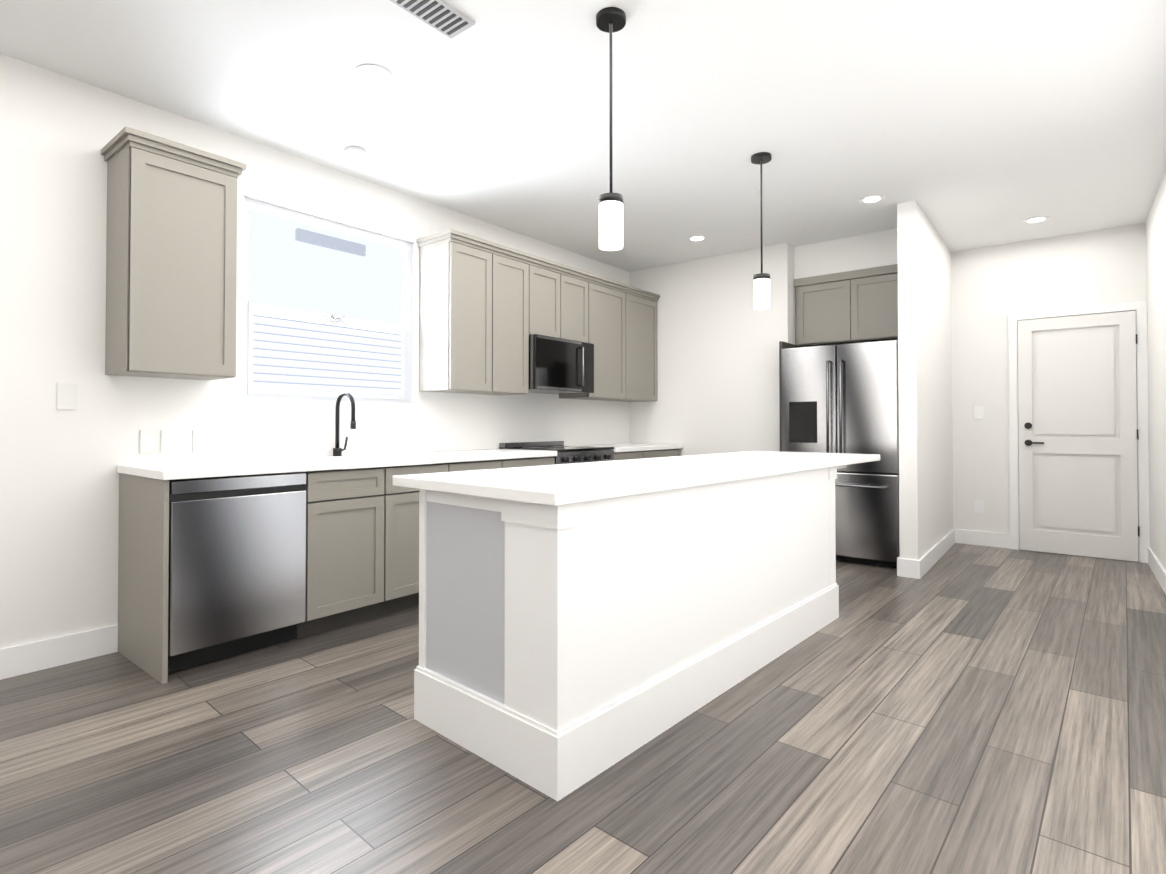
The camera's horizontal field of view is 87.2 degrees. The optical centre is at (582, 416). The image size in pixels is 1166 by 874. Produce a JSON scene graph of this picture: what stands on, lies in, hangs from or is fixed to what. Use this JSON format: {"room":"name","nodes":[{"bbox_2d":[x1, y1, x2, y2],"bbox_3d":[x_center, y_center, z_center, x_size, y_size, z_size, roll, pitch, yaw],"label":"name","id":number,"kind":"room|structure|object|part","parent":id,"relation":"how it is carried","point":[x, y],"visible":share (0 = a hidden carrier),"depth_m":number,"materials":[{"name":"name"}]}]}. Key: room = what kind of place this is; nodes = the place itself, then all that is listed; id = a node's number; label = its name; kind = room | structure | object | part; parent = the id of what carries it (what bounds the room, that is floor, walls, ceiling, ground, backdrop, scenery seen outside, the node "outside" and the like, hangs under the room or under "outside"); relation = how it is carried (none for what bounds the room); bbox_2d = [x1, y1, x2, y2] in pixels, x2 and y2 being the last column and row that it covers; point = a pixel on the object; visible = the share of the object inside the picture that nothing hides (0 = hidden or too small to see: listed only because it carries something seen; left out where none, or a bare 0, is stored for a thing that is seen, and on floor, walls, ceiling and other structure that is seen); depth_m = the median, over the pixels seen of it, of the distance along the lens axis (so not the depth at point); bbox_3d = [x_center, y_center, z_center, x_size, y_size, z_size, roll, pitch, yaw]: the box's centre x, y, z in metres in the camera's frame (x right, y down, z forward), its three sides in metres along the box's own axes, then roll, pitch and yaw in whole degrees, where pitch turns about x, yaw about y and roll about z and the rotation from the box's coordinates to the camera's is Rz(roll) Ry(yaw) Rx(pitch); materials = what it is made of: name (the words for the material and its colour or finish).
{"room":"kitchen","nodes":[
{"label":"kitchen","id":0,"kind":"room"},
{"bbox_2d":[0,53,629,648],"bbox_3d":[-2.242,-0.219,3.190,0.150,2.740,9.820,-1,-1,38],"label":"wall","id":1,"kind":"structure","parent":0,"point":[58,513],"depth_m":2.95,"materials":[{"name":"white paint"}]},
{"bbox_2d":[0,625,117,679],"bbox_3d":[-3.756,1.059,1.137,0.015,0.130,4.748,-1,-1,38],"label":"baseboard","id":2,"kind":"structure","parent":1,"relation":"attached to","point":[21,659],"depth_m":2.81,"materials":[{"name":"white paint"}]},
{"bbox_2d":[57,383,77,409],"bbox_3d":[-2.404,-0.093,2.854,0.006,0.120,0.075,-1,-1,38],"label":"light switch","id":3,"kind":"object","parent":1,"relation":"attached to","point":[67,396],"visible":1,"depth_m":2.85,"materials":[{"name":"white plastic"}]},
{"bbox_2d":[140,430,156,452],"bbox_3d":[-2.203,0.127,3.103,0.008,0.115,0.070,-1,-1,38],"label":"outlet","id":4,"kind":"object","parent":1,"relation":"attached to","point":[148,438],"depth_m":3.10,"materials":[{"name":"white plastic"}]},
{"bbox_2d":[161,430,176,452],"bbox_3d":[-2.147,0.128,3.174,0.008,0.115,0.070,-1,-1,38],"label":"outlet","id":5,"kind":"object","parent":1,"relation":"attached to","point":[168,437],"depth_m":3.17,"materials":[{"name":"white plastic"}]},
{"bbox_2d":[104,134,240,379],"bbox_3d":[-2.039,-0.723,3.049,0.346,1.045,0.460,-1,-1,38],"label":"upper cabinet","id":6,"kind":"object","parent":1,"relation":"attached to","point":[171,242],"depth_m":2.91,"materials":[{"name":"grey paint"}]},
{"bbox_2d":[192,430,217,451],"bbox_3d":[-2.042,0.130,3.307,0.006,0.115,0.120,-1,-1,38],"label":"outlet","id":7,"kind":"object","parent":1,"relation":"attached to","point":[204,440],"depth_m":3.30,"materials":[{"name":"white plastic"}]},
{"bbox_2d":[242,197,414,405],"bbox_3d":[-1.604,-0.669,3.960,0.098,1.180,1.170,-1,-1,38],"label":"window","id":8,"kind":"structure","parent":1,"relation":"in","point":[250,393],"depth_m":3.87,"materials":[{"name":"white plastic"}]},
{"bbox_2d":[417,234,536,394],"bbox_3d":[-0.783,-0.703,4.629,0.346,1.045,0.840,-1,-1,38],"label":"upper cabinet","id":9,"kind":"object","parent":1,"relation":"attached to","point":[487,308],"depth_m":4.39,"materials":[{"name":"grey paint"}]},
{"bbox_2d":[537,262,592,343],"bbox_3d":[-0.322,-0.930,5.212,0.346,0.575,0.760,-1,-1,38],"label":"upper cabinet","id":10,"kind":"object","parent":1,"relation":"attached to","point":[564,298],"depth_m":5.14,"materials":[{"name":"grey paint"}]},
{"bbox_2d":[529,334,593,393],"bbox_3d":[-0.279,-0.423,5.171,0.454,0.430,0.750,-1,-1,38],"label":"microwave","id":11,"kind":"object","parent":10,"relation":"attached to","point":[560,366],"visible":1,"depth_m":5.01,"materials":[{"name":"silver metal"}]},
{"bbox_2d":[559,278,658,401],"bbox_3d":[0.255,-0.686,5.936,0.346,1.045,1.216,-1,-1,38],"label":"upper cabinet","id":12,"kind":"object","parent":1,"relation":"attached to","point":[624,321],"depth_m":5.83,"materials":[{"name":"grey paint"}]},
{"bbox_2d":[0,543,1165,873],"bbox_3d":[-0.343,1.187,2.098,4.460,0.100,10.800,-1,-1,38],"label":"floor","id":13,"kind":"structure","parent":0,"point":[964,709],"depth_m":2.02,"materials":[{"name":"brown wood"}]},
{"bbox_2d":[168,473,305,673],"bbox_3d":[-1.831,0.715,3.062,0.618,0.859,0.600,-1,-1,38],"label":"dishwasher","id":14,"kind":"object","parent":13,"relation":"on","point":[237,568],"visible":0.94,"depth_m":2.85,"materials":[{"name":"silver metal"}]},
{"bbox_2d":[293,463,460,638],"bbox_3d":[-1.345,0.722,3.686,0.617,0.872,0.970,-1,-1,38],"label":"base cabinet","id":15,"kind":"object","parent":13,"relation":"on","point":[362,537],"depth_m":3.36,"materials":[{"name":"grey paint"}]},
{"bbox_2d":[117,449,556,482],"bbox_3d":[-1.239,0.267,3.805,0.642,0.040,2.560,-1,-1,38],"label":"countertop","id":16,"kind":"structure","parent":15,"relation":"on","point":[222,468],"depth_m":3.27,"materials":[{"name":"white stone"}]},
{"bbox_2d":[333,392,355,455],"bbox_3d":[-1.462,0.046,3.807,0.222,0.402,0.093,-1,-1,38],"label":"faucet","id":17,"kind":"object","parent":16,"relation":"on","point":[337,450],"visible":1,"depth_m":3.83,"materials":[{"name":"black metal"}]},
{"bbox_2d":[461,459,504,470],"bbox_3d":[-0.956,0.728,4.175,0.617,0.872,0.520,-1,-1,38],"label":"base cabinet","id":18,"kind":"object","parent":13,"relation":"on","point":[489,463],"depth_m":4.07,"materials":[{"name":"grey paint"}]},
{"bbox_2d":[505,455,556,467],"bbox_3d":[-0.642,0.733,4.570,0.617,0.872,0.610,-1,-1,38],"label":"base cabinet","id":19,"kind":"object","parent":13,"relation":"on","point":[509,463],"depth_m":4.40,"materials":[{"name":"grey paint"}]},
{"bbox_2d":[499,441,613,464],"bbox_3d":[-0.188,0.693,5.084,0.676,0.955,0.754,-1,-1,38],"label":"range","id":20,"kind":"object","parent":13,"relation":"on","point":[572,454],"visible":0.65,"depth_m":4.99,"materials":[{"name":"black"}]},
{"bbox_2d":[614,451,648,459],"bbox_3d":[0.182,0.747,5.608,0.617,0.872,0.520,-1,-1,38],"label":"base cabinet","id":21,"kind":"object","parent":13,"relation":"on","point":[618,455],"depth_m":5.42,"materials":[{"name":"grey paint"}]},
{"bbox_2d":[577,443,682,450],"bbox_3d":[0.390,0.294,5.855,0.642,0.040,1.156,-1,-1,38],"label":"countertop","id":22,"kind":"structure","parent":21,"relation":"on","point":[624,446],"depth_m":5.78,"materials":[{"name":"white stone"}]},
{"bbox_2d":[414,463,857,800],"bbox_3d":[0.574,0.714,3.095,0.756,0.872,2.782,-1,-1,42],"label":"kitchen island","id":23,"kind":"object","parent":13,"relation":"on","point":[580,624],"depth_m":2.14,"materials":[{"name":"white paint"}]},
{"bbox_2d":[393,451,879,506],"bbox_3d":[0.616,0.259,3.209,0.884,0.040,3.066,-1,-1,42],"label":"island countertop","id":24,"kind":"structure","parent":23,"relation":"on","point":[558,485],"depth_m":2.37,"materials":[{"name":"white stone"}]},
{"bbox_2d":[649,447,682,457],"bbox_3d":[0.504,0.752,6.013,0.617,0.872,0.756,-1,-1,38],"label":"base cabinet","id":25,"kind":"object","parent":13,"relation":"on","point":[652,454],"depth_m":5.89,"materials":[{"name":"grey paint"}]},
{"bbox_2d":[779,340,899,567],"bbox_3d":[2.238,0.263,5.206,0.940,1.828,0.833,-1,-1,38],"label":"fridge","id":26,"kind":"object","parent":13,"relation":"on","point":[840,398],"depth_m":4.84,"materials":[{"name":"silver metal"}]},
{"bbox_3d":[1.922,0.268,5.544,0.025,1.828,0.697,-1,-1,38],"label":"fridge panel","id":27,"kind":"part","parent":26,"relation":"part of","materials":[{"name":"silver metal"}]},
{"bbox_2d":[0,0,1165,271],"bbox_3d":[-0.343,-1.653,2.135,4.460,0.100,10.800,-1,-1,38],"label":"ceiling","id":28,"kind":"structure","parent":0,"point":[970,124],"depth_m":3.10,"materials":[{"name":"white paint"}]},
{"bbox_2d":[344,146,365,158],"bbox_3d":[-1.356,-1.570,3.640,0.120,0.024,0.120,-1,-1,38],"label":"recessed light","id":29,"kind":"object","parent":28,"relation":"attached to","point":[354,152],"visible":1,"depth_m":3.61,"materials":[{"name":"white paint"}]},
{"bbox_2d":[355,64,392,85],"bbox_3d":[-0.974,-1.589,2.852,0.170,0.007,0.170,-1,-1,38],"label":"recessed light","id":30,"kind":"object","parent":28,"relation":"in","point":[372,74],"visible":1,"depth_m":2.84,"materials":[{"name":"white paint"}]},
{"bbox_2d":[390,0,474,38],"bbox_3d":[-0.588,-1.591,2.405,0.150,0.014,0.300,-1,-1,38],"label":"ceiling vent","id":31,"kind":"object","parent":28,"relation":"in","point":[446,19],"visible":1,"depth_m":2.42,"materials":[{"name":"grey metal"}]},
{"bbox_2d":[596,7,625,250],"bbox_3d":[0.112,-1.136,2.443,0.120,0.925,0.120,-1,-1,38],"label":"pendant light","id":32,"kind":"object","parent":28,"relation":"hanging from","point":[610,20],"visible":1,"depth_m":2.41,"materials":[{"name":"white glass"}]},
{"bbox_2d":[687,235,706,240],"bbox_3d":[0.997,-1.556,5.347,0.170,0.007,0.170,-1,-1,38],"label":"recessed light","id":33,"kind":"object","parent":28,"relation":"in","point":[697,238],"visible":0.98,"depth_m":5.34,"materials":[{"name":"white paint"}]},
{"bbox_2d":[751,152,771,309],"bbox_3d":[1.083,-1.120,3.715,0.120,0.925,0.120,-1,-1,38],"label":"pendant light","id":34,"kind":"object","parent":28,"relation":"hanging from","point":[761,280],"visible":1,"depth_m":3.68,"materials":[{"name":"white glass"}]},
{"bbox_2d":[859,194,884,203],"bbox_3d":[2.085,-1.569,4.419,0.170,0.007,0.170,-1,-1,38],"label":"recessed light","id":35,"kind":"object","parent":28,"relation":"in","point":[869,199],"visible":1,"depth_m":4.41,"materials":[{"name":"white paint"}]},
{"bbox_2d":[1023,216,1049,223],"bbox_3d":[3.600,-1.563,4.863,0.170,0.007,0.170,-1,-1,38],"label":"recessed light","id":36,"kind":"object","parent":28,"relation":"in","point":[1036,219],"visible":0.96,"depth_m":4.85,"materials":[{"name":"white paint"}]},
{"bbox_2d":[630,242,794,455],"bbox_3d":[1.350,-0.179,6.224,1.700,2.740,0.600,-1,-1,38],"label":"wall","id":37,"kind":"structure","parent":0,"point":[719,337],"depth_m":5.88,"materials":[{"name":"white paint"}]},
{"bbox_2d":[794,264,897,346],"bbox_3d":[2.409,-0.954,5.413,0.970,0.607,0.322,-1,-1,38],"label":"upper cabinet","id":38,"kind":"object","parent":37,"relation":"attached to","point":[855,306],"visible":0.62,"depth_m":5.31,"materials":[{"name":"grey paint"}]},
{"bbox_2d":[794,228,897,278],"bbox_3d":[2.418,-1.410,5.430,0.980,0.300,0.300,-1,-1,38],"label":"wall","id":39,"kind":"structure","parent":0,"point":[870,250],"depth_m":5.33,"materials":[{"name":"white paint"}]},
{"bbox_2d":[897,200,952,559],"bbox_3d":[2.904,-0.194,5.142,0.120,2.740,1.720,-1,-1,38],"label":"wall","id":40,"kind":"structure","parent":0,"point":[925,398],"depth_m":4.64,"materials":[{"name":"white paint"}]},
{"bbox_2d":[912,529,955,578],"bbox_3d":[2.952,1.111,5.077,0.015,0.130,1.735,-1,-1,38],"label":"baseboard","id":41,"kind":"structure","parent":40,"relation":"attached to","point":[920,567],"depth_m":4.80,"materials":[{"name":"white paint"}]},
{"bbox_2d":[951,223,1146,553],"bbox_3d":[4.077,-0.190,5.405,1.630,2.740,0.150,-1,-1,38],"label":"wall","id":42,"kind":"structure","parent":0,"point":[992,287],"depth_m":5.55,"materials":[{"name":"white paint"}]},
{"bbox_2d":[974,500,983,512],"bbox_3d":[3.644,0.828,5.634,0.070,0.110,0.006,-1,-1,38],"label":"electrical outlet plate","id":43,"kind":"object","parent":42,"relation":"attached to","point":[978,506],"visible":1,"depth_m":5.63,"materials":[{"name":"white paint"}]},
{"bbox_2d":[974,406,983,418],"bbox_3d":[3.647,-0.037,5.642,0.080,0.120,0.006,-1,-1,38],"label":"switch plate","id":44,"kind":"object","parent":42,"relation":"attached to","point":[978,412],"visible":1,"depth_m":5.64,"materials":[{"name":"white paint"}]},
{"bbox_2d":[956,529,1009,548],"bbox_3d":[3.661,1.118,5.612,0.420,0.130,0.015,-1,-1,38],"label":"baseboard","id":45,"kind":"structure","parent":42,"relation":"attached to","point":[982,538],"depth_m":5.60,"materials":[{"name":"white paint"}]},
{"bbox_2d":[1018,311,1139,561],"bbox_3d":[4.170,0.160,5.182,0.788,2.025,0.070,-1,-1,38],"label":"hall door","id":46,"kind":"structure","parent":42,"relation":"in","point":[1078,436],"depth_m":5.17,"materials":[{"name":"white paint"}]},
{"bbox_2d":[1008,301,1149,562],"bbox_3d":[4.182,0.125,5.203,0.918,2.105,0.030,-1,-1,38],"label":"door frame","id":47,"kind":"structure","parent":42,"relation":"attached to","point":[1140,307],"depth_m":5.02,"materials":[{"name":"white paint"}]},
{"bbox_2d":[1146,171,1165,570],"bbox_3d":[1.344,-0.250,0.775,0.150,2.740,10.500,-1,-1,38],"label":"wall","id":48,"kind":"structure","parent":0,"point":[1156,272],"depth_m":4.39,"materials":[{"name":"white paint"}]},
{"bbox_2d":[1148,547,1165,594],"bbox_3d":[3.967,1.099,4.192,0.015,0.130,1.860,-1,-1,38],"label":"baseboard","id":49,"kind":"structure","parent":48,"relation":"attached to","point":[1155,565],"depth_m":4.35,"materials":[{"name":"white paint"}]},
{"label":"outside","id":50,"kind":"structure","parent":0,"visible":0},
{"bbox_2d":[248,209,401,394],"bbox_3d":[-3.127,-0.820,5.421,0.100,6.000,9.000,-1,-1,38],"label":"window glass","id":51,"kind":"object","parent":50,"point":[294,264],"depth_m":6.09,"materials":[{"name":"clear glass"}]}
]}

